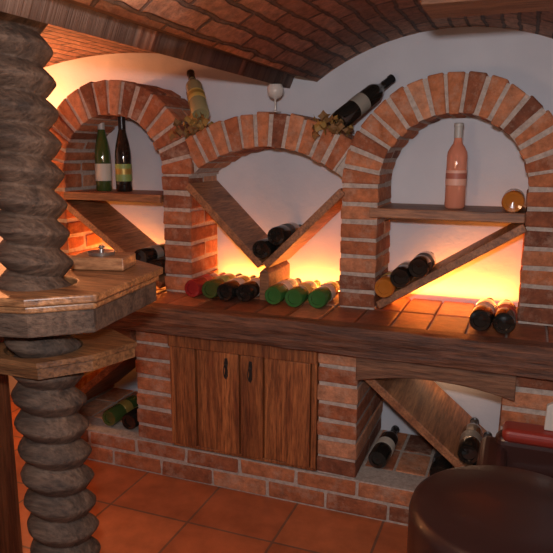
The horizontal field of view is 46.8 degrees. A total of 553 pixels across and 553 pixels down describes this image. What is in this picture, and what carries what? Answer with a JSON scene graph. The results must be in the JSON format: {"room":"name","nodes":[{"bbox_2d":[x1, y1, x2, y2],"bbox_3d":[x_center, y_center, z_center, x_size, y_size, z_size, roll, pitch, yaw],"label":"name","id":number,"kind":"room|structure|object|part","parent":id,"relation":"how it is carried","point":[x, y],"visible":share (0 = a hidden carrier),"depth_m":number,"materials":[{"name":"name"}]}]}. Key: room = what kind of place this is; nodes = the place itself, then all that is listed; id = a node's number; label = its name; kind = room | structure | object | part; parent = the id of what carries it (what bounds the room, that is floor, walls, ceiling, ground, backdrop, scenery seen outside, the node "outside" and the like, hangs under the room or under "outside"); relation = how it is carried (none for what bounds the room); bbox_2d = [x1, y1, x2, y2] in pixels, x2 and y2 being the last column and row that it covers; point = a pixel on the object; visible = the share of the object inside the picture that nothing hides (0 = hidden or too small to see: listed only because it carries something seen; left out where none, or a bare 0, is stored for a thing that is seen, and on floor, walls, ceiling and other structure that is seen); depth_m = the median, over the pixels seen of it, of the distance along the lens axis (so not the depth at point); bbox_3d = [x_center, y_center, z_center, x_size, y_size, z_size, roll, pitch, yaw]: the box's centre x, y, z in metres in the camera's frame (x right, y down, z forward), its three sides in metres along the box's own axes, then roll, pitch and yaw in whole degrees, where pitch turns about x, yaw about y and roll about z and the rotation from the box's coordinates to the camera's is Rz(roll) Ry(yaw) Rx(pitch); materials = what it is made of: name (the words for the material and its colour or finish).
{"room":"wine cellar","nodes":[
{"label":"wine cellar","id":0,"kind":"room"},
{"bbox_2d":[10,395,407,552],"bbox_3d":[-0.486,1.153,1.219,3.800,0.100,3.870,4,12,21],"label":"floor","id":1,"kind":"structure","parent":0,"point":[137,511],"depth_m":2.31,"materials":[{"name":"tile"}]},
{"bbox_2d":[0,337,22,552],"bbox_3d":[-1.121,0.526,1.836,0.590,0.890,0.392,4,12,21],"label":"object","id":2,"kind":"structure","parent":1,"relation":"on","point":[10,526],"depth_m":1.88,"materials":[{"name":"brown wood"}]},
{"bbox_2d":[0,11,100,552],"bbox_3d":[-0.570,0.167,1.569,0.238,1.704,0.179,0,11,1],"label":"column","id":3,"kind":"structure","parent":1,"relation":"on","point":[59,502],"depth_m":1.48,"materials":[{"name":"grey wood"}]},
{"bbox_2d":[0,255,162,379],"bbox_3d":[-0.633,0.086,1.693,0.591,0.200,0.606,3,11,14],"label":"bar table","id":4,"kind":"object","parent":3,"relation":"attached to","point":[94,300],"visible":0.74,"depth_m":1.48,"materials":[{"name":"brown wood"}]},
{"bbox_2d":[0,328,136,368],"bbox_3d":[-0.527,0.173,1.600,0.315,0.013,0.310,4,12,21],"label":"shelf","id":5,"kind":"object","parent":4,"relation":"attached to","point":[103,345],"depth_m":1.53,"materials":[{"name":"brown wood"}]},
{"bbox_3d":[-0.633,0.017,1.676,0.563,0.017,0.582,3,11,14],"label":"moulding","id":6,"kind":"part","parent":4,"relation":"part of","materials":[{"name":"brown wood"}]},
{"bbox_2d":[70,245,135,270],"bbox_3d":[-0.471,-0.055,1.736,0.150,0.061,0.100,2,11,7],"label":"box","id":7,"kind":"object","parent":4,"relation":"on","point":[101,258],"visible":0.98,"depth_m":1.70,"materials":[{"name":"brown wood"}]},
{"bbox_3d":[-0.476,-0.065,1.736,0.076,0.008,0.076,4,12,21],"label":"metal dish","id":8,"kind":"part","parent":7,"relation":"part of","materials":[{"name":"grey metal"}]},
{"bbox_3d":[-0.476,-0.075,1.734,0.018,0.021,0.018,4,12,21],"label":"knob","id":9,"kind":"part","parent":7,"relation":"part of","materials":[{"name":"silver metal"}]},
{"bbox_2d":[49,71,552,525],"bbox_3d":[0.030,0.033,2.501,2.349,1.608,0.542,4,12,21],"label":"wine rack","id":10,"kind":"object","parent":1,"relation":"on","point":[370,347],"visible":0.8,"depth_m":2.38,"materials":[{"name":"brown brick"}]},
{"bbox_2d":[94,122,111,190],"bbox_3d":[-0.774,-0.548,2.839,0.072,0.330,0.072,4,12,21],"label":"wine bottle","id":11,"kind":"object","parent":10,"relation":"on","point":[102,156],"visible":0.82,"depth_m":2.82,"materials":[{"name":"green glass"}]},
{"bbox_2d":[63,189,163,202],"bbox_3d":[-0.658,-0.359,2.825,0.488,0.032,0.260,4,12,21],"label":"shelf","id":12,"kind":"object","parent":10,"relation":"attached to","point":[69,195],"depth_m":2.73,"materials":[{"name":"brown wood"}]},
{"bbox_2d":[102,395,137,425],"bbox_3d":[-0.669,0.586,2.889,0.074,0.074,0.300,4,12,21],"label":"wine bottle","id":13,"kind":"object","parent":10,"relation":"in","point":[113,415],"visible":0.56,"depth_m":2.78,"materials":[{"name":"green glass"}]},
{"bbox_2d":[115,116,132,191],"bbox_3d":[-0.674,-0.540,2.802,0.072,0.330,0.072,4,12,21],"label":"wine bottle","id":14,"kind":"object","parent":10,"relation":"on","point":[123,164],"visible":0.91,"depth_m":2.78,"materials":[{"name":"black glass"}]},
{"bbox_2d":[122,406,138,429],"bbox_3d":[-0.576,0.593,2.853,0.074,0.074,0.300,4,12,21],"label":"wine bottle","id":15,"kind":"object","parent":10,"relation":"in","point":[129,420],"visible":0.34,"depth_m":2.72,"materials":[{"name":"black glass"}]},
{"bbox_2d":[134,243,164,261],"bbox_3d":[-0.519,-0.105,2.815,0.074,0.074,0.300,4,12,21],"label":"wine bottle","id":16,"kind":"object","parent":10,"relation":"in","point":[145,254],"visible":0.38,"depth_m":2.70,"materials":[{"name":"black glass"}]},
{"bbox_2d":[146,256,165,274],"bbox_3d":[-0.470,-0.058,2.804,0.074,0.074,0.300,4,12,21],"label":"wine bottle","id":17,"kind":"object","parent":10,"relation":"in","point":[160,261],"visible":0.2,"depth_m":2.69,"materials":[{"name":"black glass"}]},
{"bbox_2d":[168,112,212,140],"bbox_3d":[-0.326,-0.597,2.522,0.198,0.122,0.146,4,12,21],"label":"vine leaves","id":18,"kind":"object","parent":10,"relation":"on","point":[195,126],"visible":0.96,"depth_m":2.50,"materials":[{"name":"brown plant"}]},
{"bbox_2d":[185,69,209,121],"bbox_3d":[-0.328,-0.738,2.593,0.074,0.224,0.264,-3,12,-16],"label":"wine bottle","id":19,"kind":"object","parent":10,"relation":"on","point":[196,97],"visible":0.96,"depth_m":2.53,"materials":[{"name":"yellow glass"}]},
{"bbox_2d":[184,272,225,296],"bbox_3d":[-0.288,0.024,2.711,0.074,0.074,0.300,4,12,21],"label":"wine bottle","id":20,"kind":"object","parent":10,"relation":"in","point":[193,287],"visible":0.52,"depth_m":2.58,"materials":[{"name":"red glass"}]},
{"bbox_2d":[202,273,241,298],"bbox_3d":[-0.215,0.028,2.691,0.074,0.074,0.300,4,12,21],"label":"wine bottle","id":21,"kind":"object","parent":10,"relation":"in","point":[209,288],"visible":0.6,"depth_m":2.57,"materials":[{"name":"green glass"}]},
{"bbox_3d":[-0.167,-0.227,2.660,0.335,0.326,0.257,4,12,21],"label":"arm","id":22,"kind":"part","parent":10,"relation":"part of","materials":[{"name":"brown wood"}]},
{"bbox_2d":[217,275,256,300],"bbox_3d":[-0.151,0.036,2.649,0.074,0.074,0.300,4,12,21],"label":"wine bottle","id":23,"kind":"object","parent":10,"relation":"in","point":[226,291],"visible":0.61,"depth_m":2.52,"materials":[{"name":"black glass"}]},
{"bbox_2d":[167,334,319,470],"bbox_3d":[-0.126,0.463,2.461,0.606,0.484,0.099,4,12,21],"label":"base cabinet","id":24,"kind":"object","parent":10,"relation":"on","point":[259,402],"visible":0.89,"depth_m":2.42,"materials":[{"name":"brown wood"}]},
{"bbox_3d":[-0.263,0.477,2.503,0.276,0.405,0.055,4,12,21],"label":"door","id":25,"kind":"part","parent":24,"relation":"part of","materials":[{"name":"brown wood"}]},
{"bbox_3d":[-0.189,0.349,2.425,0.016,0.085,0.019,4,12,21],"label":"handle","id":26,"kind":"part","parent":24,"relation":"part of","materials":[{"name":"grey metal"}]},
{"bbox_3d":[-0.095,0.356,2.389,0.016,0.085,0.019,4,12,21],"label":"handle","id":27,"kind":"part","parent":24,"relation":"part of","materials":[{"name":"grey metal"}]},
{"bbox_3d":[0.001,0.498,2.403,0.276,0.405,0.055,4,12,21],"label":"door","id":28,"kind":"part","parent":24,"relation":"part of","materials":[{"name":"brown wood"}]},
{"bbox_2d":[236,276,259,301],"bbox_3d":[-0.076,0.039,2.637,0.074,0.074,0.300,4,12,21],"label":"wine bottle","id":29,"kind":"object","parent":10,"relation":"in","point":[248,290],"visible":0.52,"depth_m":2.51,"materials":[{"name":"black glass"}]},
{"bbox_2d":[252,237,281,258],"bbox_3d":[-0.009,-0.131,2.610,0.074,0.074,0.300,4,12,21],"label":"wine bottle","id":30,"kind":"object","parent":10,"relation":"in","point":[262,248],"visible":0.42,"depth_m":2.48,"materials":[{"name":"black glass"}]},
{"bbox_2d":[267,84,282,112],"bbox_3d":[-0.005,-0.691,2.477,0.064,0.105,0.064,4,12,21],"label":"stemmed glass","id":31,"kind":"object","parent":10,"relation":"on","point":[275,91],"visible":0.94,"depth_m":2.45,"materials":[{"name":"beige"}]},
{"bbox_3d":[-0.005,0.010,2.642,0.040,0.130,0.248,4,12,21],"label":"stem","id":32,"kind":"part","parent":10,"relation":"part of","materials":[{"name":"brown wood"}]},
{"bbox_2d":[265,278,301,304],"bbox_3d":[0.040,0.048,2.590,0.074,0.074,0.300,4,12,21],"label":"wine bottle","id":33,"kind":"object","parent":10,"relation":"in","point":[275,294],"visible":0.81,"depth_m":2.47,"materials":[{"name":"green glass"}]},
{"bbox_2d":[267,222,300,245],"bbox_3d":[0.051,-0.181,2.598,0.074,0.074,0.300,4,12,21],"label":"wine bottle","id":34,"kind":"object","parent":10,"relation":"in","point":[277,235],"visible":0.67,"depth_m":2.47,"materials":[{"name":"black glass"}]},
{"bbox_2d":[285,280,320,307],"bbox_3d":[0.117,0.057,2.549,0.074,0.074,0.300,4,12,21],"label":"wine bottle","id":35,"kind":"object","parent":10,"relation":"in","point":[296,296],"visible":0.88,"depth_m":2.43,"materials":[{"name":"green glass"}]},
{"bbox_3d":[0.144,-0.200,2.543,0.326,0.319,0.257,4,12,21],"label":"arm","id":36,"kind":"part","parent":10,"relation":"part of","materials":[{"name":"brown wood"}]},
{"bbox_2d":[308,281,339,308],"bbox_3d":[0.204,0.060,2.535,0.074,0.074,0.300,4,12,21],"label":"wine bottle","id":37,"kind":"object","parent":10,"relation":"in","point":[319,297],"visible":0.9,"depth_m":2.41,"materials":[{"name":"green glass"}]},
{"bbox_2d":[312,110,353,139],"bbox_3d":[0.195,-0.550,2.323,0.175,0.112,0.160,4,12,21],"label":"vine leaves","id":38,"kind":"object","parent":10,"relation":"on","point":[334,128],"visible":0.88,"depth_m":2.29,"materials":[{"name":"brown plant"}]},
{"bbox_2d":[332,74,395,128],"bbox_3d":[0.328,-0.648,2.361,0.276,0.206,0.074,-7,13,-31],"label":"wine bottle","id":39,"kind":"object","parent":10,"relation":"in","point":[359,104],"visible":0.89,"depth_m":2.32,"materials":[{"name":"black glass"}]},
{"bbox_2d":[368,425,398,468],"bbox_3d":[0.436,0.661,2.523,0.074,0.074,0.300,5,12,23],"label":"wine bottle","id":40,"kind":"object","parent":10,"relation":"in","point":[379,456],"visible":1,"depth_m":2.42,"materials":[{"name":"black glass"}]},
{"bbox_2d":[374,270,397,297],"bbox_3d":[0.442,0.017,2.450,0.074,0.074,0.300,4,12,21],"label":"wine bottle","id":41,"kind":"object","parent":10,"relation":"in","point":[383,287],"visible":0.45,"depth_m":2.32,"materials":[{"name":"orange glass"}]},
{"bbox_2d":[390,260,413,287],"bbox_3d":[0.494,-0.020,2.423,0.074,0.074,0.300,4,12,21],"label":"wine bottle","id":42,"kind":"object","parent":10,"relation":"in","point":[400,277],"visible":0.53,"depth_m":2.29,"materials":[{"name":"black glass"}]},
{"bbox_2d":[408,251,435,277],"bbox_3d":[0.554,-0.055,2.392,0.074,0.074,0.300,4,12,21],"label":"wine bottle","id":43,"kind":"object","parent":10,"relation":"in","point":[418,267],"visible":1,"depth_m":2.27,"materials":[{"name":"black glass"}]},
{"bbox_2d":[429,450,452,475],"bbox_3d":[0.635,0.682,2.417,0.074,0.074,0.300,4,12,21],"label":"wine bottle","id":44,"kind":"object","parent":10,"relation":"in","point":[439,462],"visible":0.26,"depth_m":2.30,"materials":[{"name":"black glass"}]},
{"bbox_2d":[369,203,524,222],"bbox_3d":[0.629,-0.236,2.342,0.529,0.034,0.263,4,12,21],"label":"shelf","id":45,"kind":"object","parent":10,"relation":"attached to","point":[377,211],"depth_m":2.25,"materials":[{"name":"brown wood"}]},
{"bbox_2d":[444,123,467,208],"bbox_3d":[0.646,-0.397,2.289,0.074,0.300,0.074,4,12,21],"label":"wine bottle","id":46,"kind":"object","parent":10,"relation":"on","point":[457,155],"visible":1,"depth_m":2.27,"materials":[{"name":"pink glass"}]},
{"bbox_2d":[457,417,482,463],"bbox_3d":[0.710,0.585,2.325,0.074,0.074,0.300,4,12,21],"label":"wine bottle","id":47,"kind":"object","parent":10,"relation":"in","point":[471,436],"visible":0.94,"depth_m":2.22,"materials":[{"name":"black glass"}]},
{"bbox_2d":[469,297,495,330],"bbox_3d":[0.731,0.120,2.237,0.074,0.074,0.300,5,12,23],"label":"wine bottle","id":48,"kind":"object","parent":10,"relation":"in","point":[481,317],"visible":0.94,"depth_m":2.11,"materials":[{"name":"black glass"}]},
{"bbox_2d":[473,431,491,464],"bbox_3d":[0.758,0.637,2.316,0.074,0.074,0.300,4,12,21],"label":"wine bottle","id":49,"kind":"object","parent":10,"relation":"in","point":[486,433],"visible":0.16,"depth_m":2.43,"materials":[{"name":"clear glass"}]},
{"bbox_2d":[492,299,516,333],"bbox_3d":[0.790,0.126,2.204,0.074,0.074,0.300,4,12,21],"label":"wine bottle","id":50,"kind":"object","parent":10,"relation":"in","point":[505,313],"visible":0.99,"depth_m":2.08,"materials":[{"name":"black glass"}]},
{"bbox_2d":[501,188,524,212],"bbox_3d":[0.834,-0.272,2.245,0.074,0.074,0.270,4,12,21],"label":"wine bottle","id":51,"kind":"object","parent":10,"relation":"on","point":[513,200],"visible":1,"depth_m":2.13,"materials":[{"name":"orange glass"}]},
{"bbox_2d":[407,465,552,552],"bbox_3d":[0.564,0.789,1.570,0.486,0.486,0.486,4,12,21],"label":"round stool","id":52,"kind":"object","parent":1,"relation":"on","point":[473,508],"visible":1,"depth_m":1.51,"materials":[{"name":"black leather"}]},
{"bbox_2d":[476,421,552,477],"bbox_3d":[0.928,0.737,1.870,0.670,0.475,0.310,4,12,21],"label":"leather armchair","id":53,"kind":"object","parent":1,"relation":"on","point":[526,446],"visible":0.33,"depth_m":1.97,"materials":[{"name":"brown leather"}]},
{"bbox_3d":[0.653,0.714,1.968,0.085,0.360,0.300,4,12,21],"label":"armrest","id":54,"kind":"part","parent":53,"relation":"part of","materials":[{"name":"brown leather"}]},
{"bbox_3d":[0.972,0.681,1.962,0.590,0.350,0.080,4,12,21],"label":"backrest","id":55,"kind":"part","parent":53,"relation":"part of","materials":[{"name":"brown leather"}]},
{"bbox_2d":[544,402,552,430],"bbox_3d":[0.852,0.428,1.960,0.050,0.093,0.020,4,12,21],"label":"folded napkin","id":56,"kind":"object","parent":53,"relation":"on","point":[548,424],"visible":1,"depth_m":1.96,"materials":[{"name":"beige fabric"}]},
{"bbox_2d":[0,27,552,436],"bbox_3d":[0.195,-0.263,2.733,3.800,2.100,0.100,4,12,21],"label":"wall","id":57,"kind":"structure","parent":0,"point":[275,187],"depth_m":2.57,"materials":[{"name":"white paint"}]},
{"bbox_2d":[0,0,552,87],"bbox_3d":[-0.481,-0.575,0.879,3.640,0.278,3.670,4,12,21],"label":"ceiling","id":58,"kind":"structure","parent":0,"point":[309,39],"depth_m":1.90,"materials":[{"name":"brick"}]},
{"bbox_2d":[62,0,297,75],"bbox_3d":[-0.556,-0.560,0.911,0.073,0.144,3.672,4,12,21],"label":"ceiling beam","id":59,"kind":"structure","parent":58,"relation":"attached to","point":[69,1],"depth_m":1.64,"materials":[{"name":"brown wood"}]},
{"bbox_2d":[420,0,552,18],"bbox_3d":[0.620,-0.708,1.431,0.557,0.184,0.163,4,12,21],"label":"ceiling beam","id":60,"kind":"structure","parent":58,"relation":"attached to","point":[436,9],"depth_m":1.49,"materials":[{"name":"brown wood"}]}
]}

